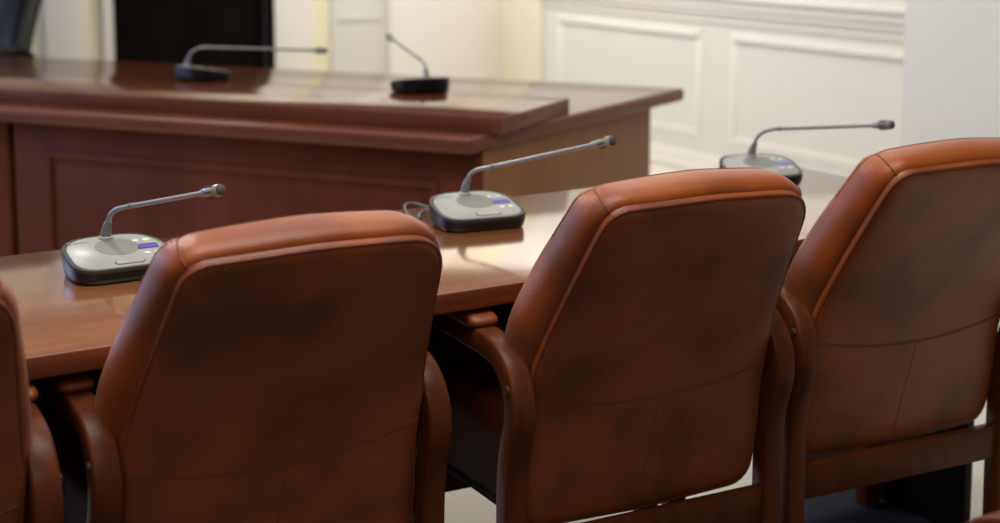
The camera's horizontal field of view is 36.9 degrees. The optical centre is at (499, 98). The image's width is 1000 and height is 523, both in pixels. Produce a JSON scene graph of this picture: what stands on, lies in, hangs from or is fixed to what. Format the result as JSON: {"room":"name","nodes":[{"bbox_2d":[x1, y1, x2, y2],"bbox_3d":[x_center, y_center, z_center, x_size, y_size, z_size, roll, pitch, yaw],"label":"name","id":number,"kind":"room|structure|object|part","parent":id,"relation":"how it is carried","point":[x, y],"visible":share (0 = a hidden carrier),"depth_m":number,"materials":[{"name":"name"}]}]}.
{"room":"conference room","nodes":[
{"label":"conference room","id":0,"kind":"room"},
{"bbox_2d":[31,0,330,70],"bbox_3d":[-2.760,-1.121,8.174,6.650,3.000,0.150,-4,8,-31],"label":"wall","id":1,"kind":"structure","parent":0,"point":[321,8],"depth_m":8.50,"materials":[{"name":"beige paint"}]},
{"bbox_2d":[43,0,88,59],"bbox_3d":[-2.418,-1.132,8.266,0.230,3.000,0.050,-4,8,-31],"label":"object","id":2,"kind":"structure","parent":1,"relation":"attached to","point":[65,21],"depth_m":8.33,"materials":[{"name":"white paint"}]},
{"bbox_2d":[101,0,114,60],"bbox_3d":[-2.218,-1.147,8.387,0.060,3.000,0.050,-4,8,-31],"label":"trim","id":3,"kind":"structure","parent":1,"relation":"attached to","point":[107,10],"depth_m":8.46,"materials":[{"name":"white paint"}]},
{"bbox_2d":[117,0,263,67],"bbox_3d":[-1.831,-0.747,8.795,0.926,2.093,0.050,-4,8,-31],"label":"door","id":4,"kind":"structure","parent":1,"relation":"in","point":[151,31],"depth_m":8.83,"materials":[{"name":"black"}]},
{"bbox_2d":[113,0,274,68],"bbox_3d":[-1.815,-0.762,8.768,0.970,2.140,0.210,-4,8,-31],"label":"trim","id":5,"kind":"structure","parent":1,"relation":"attached to","point":[270,34],"depth_m":8.98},
{"bbox_2d":[274,0,313,69],"bbox_3d":[-1.256,-1.221,8.972,0.255,3.000,0.050,-4,8,-31],"label":"trim","id":6,"kind":"structure","parent":1,"relation":"attached to","point":[293,18],"depth_m":9.05,"materials":[{"name":"white paint"}]},
{"bbox_2d":[330,0,386,73],"bbox_3d":[-0.873,-1.251,9.208,0.379,3.000,0.045,-4,8,-31],"label":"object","id":7,"kind":"structure","parent":1,"relation":"attached to","point":[358,28],"depth_m":9.31,"materials":[{"name":"white paint"}]},
{"bbox_2d":[387,0,499,78],"bbox_3d":[-0.356,-1.288,9.502,0.812,3.000,0.080,-4,8,-31],"label":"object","id":8,"kind":"structure","parent":1,"relation":"attached to","point":[454,38],"depth_m":9.58,"materials":[{"name":"white paint"}]},
{"bbox_2d":[444,161,999,522],"bbox_3d":[-0.500,0.737,5.636,11.000,0.048,13.000,0,7,0],"label":"floor","id":9,"kind":"structure","parent":0,"point":[466,505],"depth_m":3.62,"materials":[{"name":"beige tile"}]},
{"bbox_2d":[0,0,41,56],"bbox_3d":[-2.663,-0.043,7.439,0.669,1.044,0.728,3,8,23],"label":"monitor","id":10,"kind":"object","parent":9,"relation":"on","point":[18,18],"visible":0.27,"depth_m":7.44,"materials":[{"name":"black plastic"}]},
{"bbox_3d":[-2.416,0.136,7.265,0.047,0.734,0.556,3,8,23],"label":"arm frame","id":11,"kind":"part","parent":10,"relation":"part of","materials":[{"name":"black plastic"}]},
{"bbox_3d":[-2.574,-0.225,7.630,0.554,0.663,0.264,3,8,23],"label":"panel","id":12,"kind":"part","parent":10,"relation":"part of","materials":[{"name":"leather"}]},
{"bbox_2d":[0,55,683,256],"bbox_3d":[-1.535,0.286,5.810,4.213,0.800,1.463,3,8,23],"label":"head table","id":13,"kind":"object","parent":9,"relation":"on","point":[81,140],"visible":0.63,"depth_m":4.91,"materials":[{"name":"brown wood"}]},
{"bbox_3d":[-2.608,0.362,5.601,2.000,0.702,0.030,3,8,23],"label":"panel","id":14,"kind":"part","parent":13,"relation":"part of","materials":[{"name":"brown wood"}]},
{"bbox_3d":[-0.866,0.462,4.836,1.480,0.505,0.012,3,8,23],"label":"panel moulding","id":15,"kind":"part","parent":13,"relation":"part of","materials":[{"name":"brown wood"}]},
{"bbox_3d":[-0.852,0.456,4.850,1.764,0.702,0.030,3,8,23],"label":"panel","id":16,"kind":"part","parent":13,"relation":"part of","materials":[{"name":"brown wood"}]},
{"bbox_2d":[175,46,326,81],"bbox_3d":[-0.907,-0.125,5.356,0.574,0.128,0.187,3,8,25],"label":"microphone","id":17,"kind":"object","parent":13,"relation":"on","point":[186,72],"visible":1,"depth_m":5.36,"materials":[{"name":"black plastic"}]},
{"bbox_2d":[0,68,568,134],"bbox_3d":[-1.720,-0.048,5.457,4.016,0.050,0.523,3,8,23],"label":"shelf","id":18,"kind":"object","parent":13,"relation":"attached to","point":[265,100],"depth_m":4.92,"materials":[{"name":"brown wood"}]},
{"bbox_2d":[386,33,449,94],"bbox_3d":[-0.314,-0.126,5.194,0.192,0.171,0.440,-3,8,-20],"label":"microphone","id":19,"kind":"object","parent":13,"relation":"on","point":[425,85],"visible":1,"depth_m":5.00,"materials":[{"name":"black plastic"}]},
{"bbox_3d":[0.240,0.435,5.022,0.030,0.702,1.216,4,8,29],"label":"panel","id":20,"kind":"part","parent":13,"relation":"part of","materials":[{"name":"brown wood"}]},
{"bbox_2d":[804,488,932,522],"bbox_3d":[-0.412,1.264,1.252,4.830,0.002,2.960,-4,8,-31],"label":"carpet","id":21,"kind":"object","parent":9,"relation":"on","point":[839,507],"visible":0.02,"depth_m":3.54,"materials":[{"name":"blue carpet"}]},
{"bbox_2d":[0,277,63,522],"bbox_3d":[-0.962,0.661,2.131,0.608,0.975,0.661,-4,8,-31],"label":"chair","id":22,"kind":"object","parent":21,"relation":"on","point":[29,465],"visible":1,"depth_m":2.09,"materials":[{"name":"brown leather"}]},
{"bbox_3d":[-0.855,0.537,1.935,0.504,0.620,0.240,-4,8,-31],"label":"panel","id":23,"kind":"part","parent":22,"relation":"part of","materials":[{"name":"leather"}]},
{"bbox_3d":[-0.870,0.520,1.960,0.545,0.651,0.281,-4,8,-31],"label":"backrest","id":24,"kind":"part","parent":22,"relation":"part of","materials":[{"name":"leather"}]},
{"bbox_3d":[-0.764,0.778,2.354,0.043,0.686,0.506,-4,8,-31],"label":"arm frame","id":25,"kind":"part","parent":22,"relation":"part of","materials":[{"name":"brown wood"}]},
{"bbox_2d":[24,209,451,522],"bbox_3d":[-0.426,0.621,2.502,0.616,0.962,0.661,-4,8,-31],"label":"chair","id":26,"kind":"object","parent":21,"relation":"on","point":[279,369],"visible":0.96,"depth_m":2.27,"materials":[{"name":"brown leather"}]},
{"bbox_3d":[-0.486,0.666,2.606,0.514,0.186,0.429,-4,8,-31],"label":"seat","id":27,"kind":"part","parent":26,"relation":"part of","materials":[{"name":"leather"}]},
{"bbox_3d":[-0.704,0.773,2.439,0.044,0.676,0.506,-4,8,-31],"label":"arm frame","id":28,"kind":"part","parent":26,"relation":"part of","materials":[{"name":"brown wood"}]},
{"bbox_3d":[-0.333,0.482,2.332,0.551,0.642,0.281,-4,8,-31],"label":"backrest","id":29,"kind":"part","parent":26,"relation":"part of","materials":[{"name":"leather"}]},
{"bbox_3d":[-0.317,0.499,2.308,0.510,0.611,0.240,-4,8,-31],"label":"panel","id":30,"kind":"part","parent":26,"relation":"part of","materials":[{"name":"leather"}]},
{"bbox_3d":[-0.228,0.736,2.729,0.044,0.676,0.506,-4,8,-31],"label":"arm frame","id":31,"kind":"part","parent":26,"relation":"part of","materials":[{"name":"brown wood"}]},
{"bbox_2d":[0,167,973,522],"bbox_3d":[-0.884,0.719,2.571,4.265,0.750,0.694,-4,8,-31],"label":"conference table","id":32,"kind":"object","parent":21,"relation":"on","point":[68,327],"visible":0.08,"depth_m":2.82,"materials":[{"name":"brown wood"}]},
{"bbox_2d":[61,184,225,285],"bbox_3d":[-0.652,0.233,2.675,0.196,0.188,0.330,-6,9,-39],"label":"microphone","id":33,"kind":"object","parent":32,"relation":"on","point":[106,258],"visible":0.91,"depth_m":2.70,"materials":[{"name":"black plastic"}]},
{"bbox_2d":[98,236,112,239],"bbox_3d":[-0.735,0.258,2.796,0.027,0.006,0.027,-4,8,-31],"label":"socket","id":34,"kind":"object","parent":33,"relation":"attached to","point":[99,237],"depth_m":2.79,"materials":[{"name":"grey plastic"}]},
{"bbox_3d":[-0.702,0.280,2.744,0.175,0.031,0.150,-4,8,-31],"label":"plate","id":35,"kind":"part","parent":33,"relation":"part of","materials":[{"name":"grey plastic"}]},
{"bbox_2d":[94,238,137,254],"bbox_3d":[-0.705,0.272,2.760,0.080,0.015,0.080,-4,8,-31],"label":"speaker grille","id":36,"kind":"object","parent":33,"relation":"attached to","point":[102,246],"depth_m":2.76,"materials":[{"name":"grey plastic"}]},
{"bbox_3d":[-0.983,0.566,2.739,4.090,0.413,0.020,-4,8,-31],"label":"modesty panel","id":37,"kind":"part","parent":32,"relation":"part of","materials":[{"name":"brown wood"}]},
{"bbox_2d":[403,136,615,232],"bbox_3d":[-0.036,0.162,3.143,0.205,0.212,0.572,-7,10,-44],"label":"microphone","id":38,"kind":"object","parent":32,"relation":"on","point":[466,210],"visible":0.98,"depth_m":3.13,"materials":[{"name":"black plastic"}]},
{"bbox_2d":[458,192,470,195],"bbox_3d":[-0.076,0.203,3.232,0.027,0.006,0.027,-3,8,-22],"label":"socket","id":39,"kind":"object","parent":38,"relation":"attached to","point":[459,193],"depth_m":3.22,"materials":[{"name":"grey plastic"}]},
{"bbox_2d":[456,194,493,207],"bbox_3d":[-0.053,0.218,3.191,0.080,0.015,0.080,-3,8,-22],"label":"speaker grille","id":40,"kind":"object","parent":38,"relation":"attached to","point":[462,200],"depth_m":3.19,"materials":[{"name":"grey plastic"}]},
{"bbox_3d":[-0.052,0.226,3.175,0.175,0.031,0.150,-3,8,-22],"label":"plate","id":41,"kind":"part","parent":38,"relation":"part of","materials":[{"name":"grey plastic"}]},
{"bbox_2d":[719,120,894,184],"bbox_3d":[0.739,0.120,3.639,0.412,0.172,0.188,2,7,12],"label":"microphone","id":42,"kind":"object","parent":32,"relation":"on","point":[784,166],"visible":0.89,"depth_m":3.66,"materials":[{"name":"black plastic"}]},
{"bbox_2d":[743,157,774,167],"bbox_3d":[0.638,0.155,3.686,0.080,0.015,0.080,-1,7,-8],"label":"speaker grille","id":43,"kind":"object","parent":42,"relation":"attached to","point":[754,162],"depth_m":3.68,"materials":[{"name":"grey"}]},
{"bbox_3d":[0.634,0.163,3.670,0.175,0.031,0.150,-1,7,-8],"label":"plate","id":44,"kind":"part","parent":42,"relation":"part of","materials":[{"name":"grey"}]},
{"bbox_3d":[0.892,0.603,3.639,0.025,0.713,0.645,-4,8,-31],"label":"panel","id":45,"kind":"part","parent":32,"relation":"part of","materials":[{"name":"black wood"}]},
{"bbox_2d":[411,167,805,522],"bbox_3d":[0.204,0.575,2.815,0.608,0.975,0.661,-4,8,-28],"label":"chair","id":46,"kind":"object","parent":21,"relation":"on","point":[624,373],"visible":0.95,"depth_m":2.62,"materials":[{"name":"leather"}]},
{"bbox_3d":[0.069,0.736,3.091,0.523,0.072,0.023,-4,8,-28],"label":"cross rail","id":47,"kind":"part","parent":46,"relation":"part of","materials":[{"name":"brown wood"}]},
{"bbox_3d":[0.151,0.620,2.922,0.508,0.188,0.429,-4,8,-28],"label":"seat","id":48,"kind":"part","parent":46,"relation":"part of","materials":[{"name":"leather"}]},
{"bbox_3d":[-0.075,0.726,2.770,0.043,0.686,0.506,-4,8,-28],"label":"arm frame","id":49,"kind":"part","parent":46,"relation":"part of","materials":[{"name":"brown wood"}]},
{"bbox_3d":[0.288,0.434,2.639,0.545,0.651,0.281,-4,8,-28],"label":"backrest","id":50,"kind":"part","parent":46,"relation":"part of","materials":[{"name":"leather"}]},
{"bbox_3d":[0.302,0.452,2.613,0.504,0.620,0.240,-4,8,-28],"label":"panel","id":51,"kind":"part","parent":46,"relation":"part of","materials":[{"name":"leather"}]},
{"bbox_3d":[0.264,0.782,2.726,0.523,0.072,0.023,-4,8,-28],"label":"cross rail","id":52,"kind":"part","parent":46,"relation":"part of","materials":[{"name":"brown wood"}]},
{"bbox_3d":[0.412,0.694,3.027,0.043,0.686,0.506,-4,8,-28],"label":"arm frame","id":53,"kind":"part","parent":46,"relation":"part of","materials":[{"name":"brown wood"}]},
{"bbox_2d":[661,137,999,522],"bbox_3d":[0.760,0.531,3.160,0.608,0.975,0.661,-4,8,-27],"label":"chair","id":54,"kind":"object","parent":21,"relation":"on","point":[889,304],"visible":0.85,"depth_m":2.95,"materials":[{"name":"brown leather"}]},
{"bbox_3d":[0.480,0.682,3.121,0.043,0.686,0.506,-4,8,-27],"label":"arm frame","id":55,"kind":"part","parent":54,"relation":"part of","materials":[{"name":"brown wood"}]},
{"bbox_3d":[0.841,0.391,2.983,0.545,0.651,0.281,-4,8,-27],"label":"backrest","id":56,"kind":"part","parent":54,"relation":"part of","materials":[{"name":"leather"}]},
{"bbox_3d":[0.818,0.739,3.071,0.523,0.072,0.023,-4,8,-27],"label":"cross rail","id":57,"kind":"part","parent":54,"relation":"part of","materials":[{"name":"brown wood"}]},
{"bbox_3d":[0.855,0.409,2.957,0.504,0.620,0.240,-4,8,-27],"label":"panel","id":58,"kind":"part","parent":54,"relation":"part of","materials":[{"name":"leather"}]},
{"bbox_3d":[0.971,0.651,3.369,0.043,0.686,0.506,-4,8,-27],"label":"arm frame","id":59,"kind":"part","parent":54,"relation":"part of","materials":[{"name":"brown wood"}]},
{"bbox_2d":[967,510,999,522],"bbox_3d":[0.508,0.738,1.521,0.608,0.975,0.661,-4,8,-31],"label":"chair","id":60,"kind":"object","parent":21,"relation":"on","point":[994,517],"visible":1,"depth_m":1.84,"materials":[{"name":"brown leather"}]},
{"bbox_2d":[544,0,905,176],"bbox_3d":[2.057,-0.915,6.543,0.150,3.000,7.700,-4,8,-31],"label":"wall","id":61,"kind":"structure","parent":0,"point":[776,87],"depth_m":7.76,"materials":[{"name":"white paint"}]},
{"bbox_2d":[500,0,544,81],"bbox_3d":[0.118,-1.289,9.512,0.030,3.000,0.570,-4,8,-31],"label":"trim","id":62,"kind":"structure","parent":61,"relation":"attached to","point":[522,22],"depth_m":9.56,"materials":[{"name":"beige paint"}]},
{"bbox_2d":[557,15,702,138],"bbox_3d":[0.715,-0.152,8.683,0.020,0.590,1.400,-4,8,-31],"label":"trim","id":63,"kind":"structure","parent":61,"relation":"attached to","point":[695,132],"depth_m":8.38,"materials":[{"name":"white paint"}]},
{"bbox_2d":[650,143,719,169],"bbox_3d":[1.082,0.346,8.133,0.030,0.100,3.100,-4,8,-31],"label":"baseboard","id":64,"kind":"structure","parent":61,"relation":"attached to","point":[680,158],"depth_m":8.25,"materials":[{"name":"white paint"}]},
{"bbox_2d":[543,0,905,41],"bbox_3d":[1.075,-0.487,8.024,0.045,0.150,3.100,-4,8,-31],"label":"trim","id":65,"kind":"structure","parent":61,"relation":"attached to","point":[791,7],"depth_m":7.53,"materials":[{"name":"white paint"}]},
{"bbox_2d":[729,33,903,169],"bbox_3d":[1.538,0.016,7.350,0.020,0.590,1.270,-4,8,-31],"label":"trim","id":66,"kind":"structure","parent":61,"relation":"attached to","point":[853,51],"depth_m":7.48,"materials":[{"name":"white paint"}]},
{"bbox_2d":[901,0,999,145],"bbox_3d":[2.902,-0.711,4.920,0.120,3.000,4.027,-4,8,-31],"label":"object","id":67,"kind":"structure","parent":61,"relation":"attached to","point":[951,74],"depth_m":6.46,"materials":[{"name":"grey paint"}]}
]}

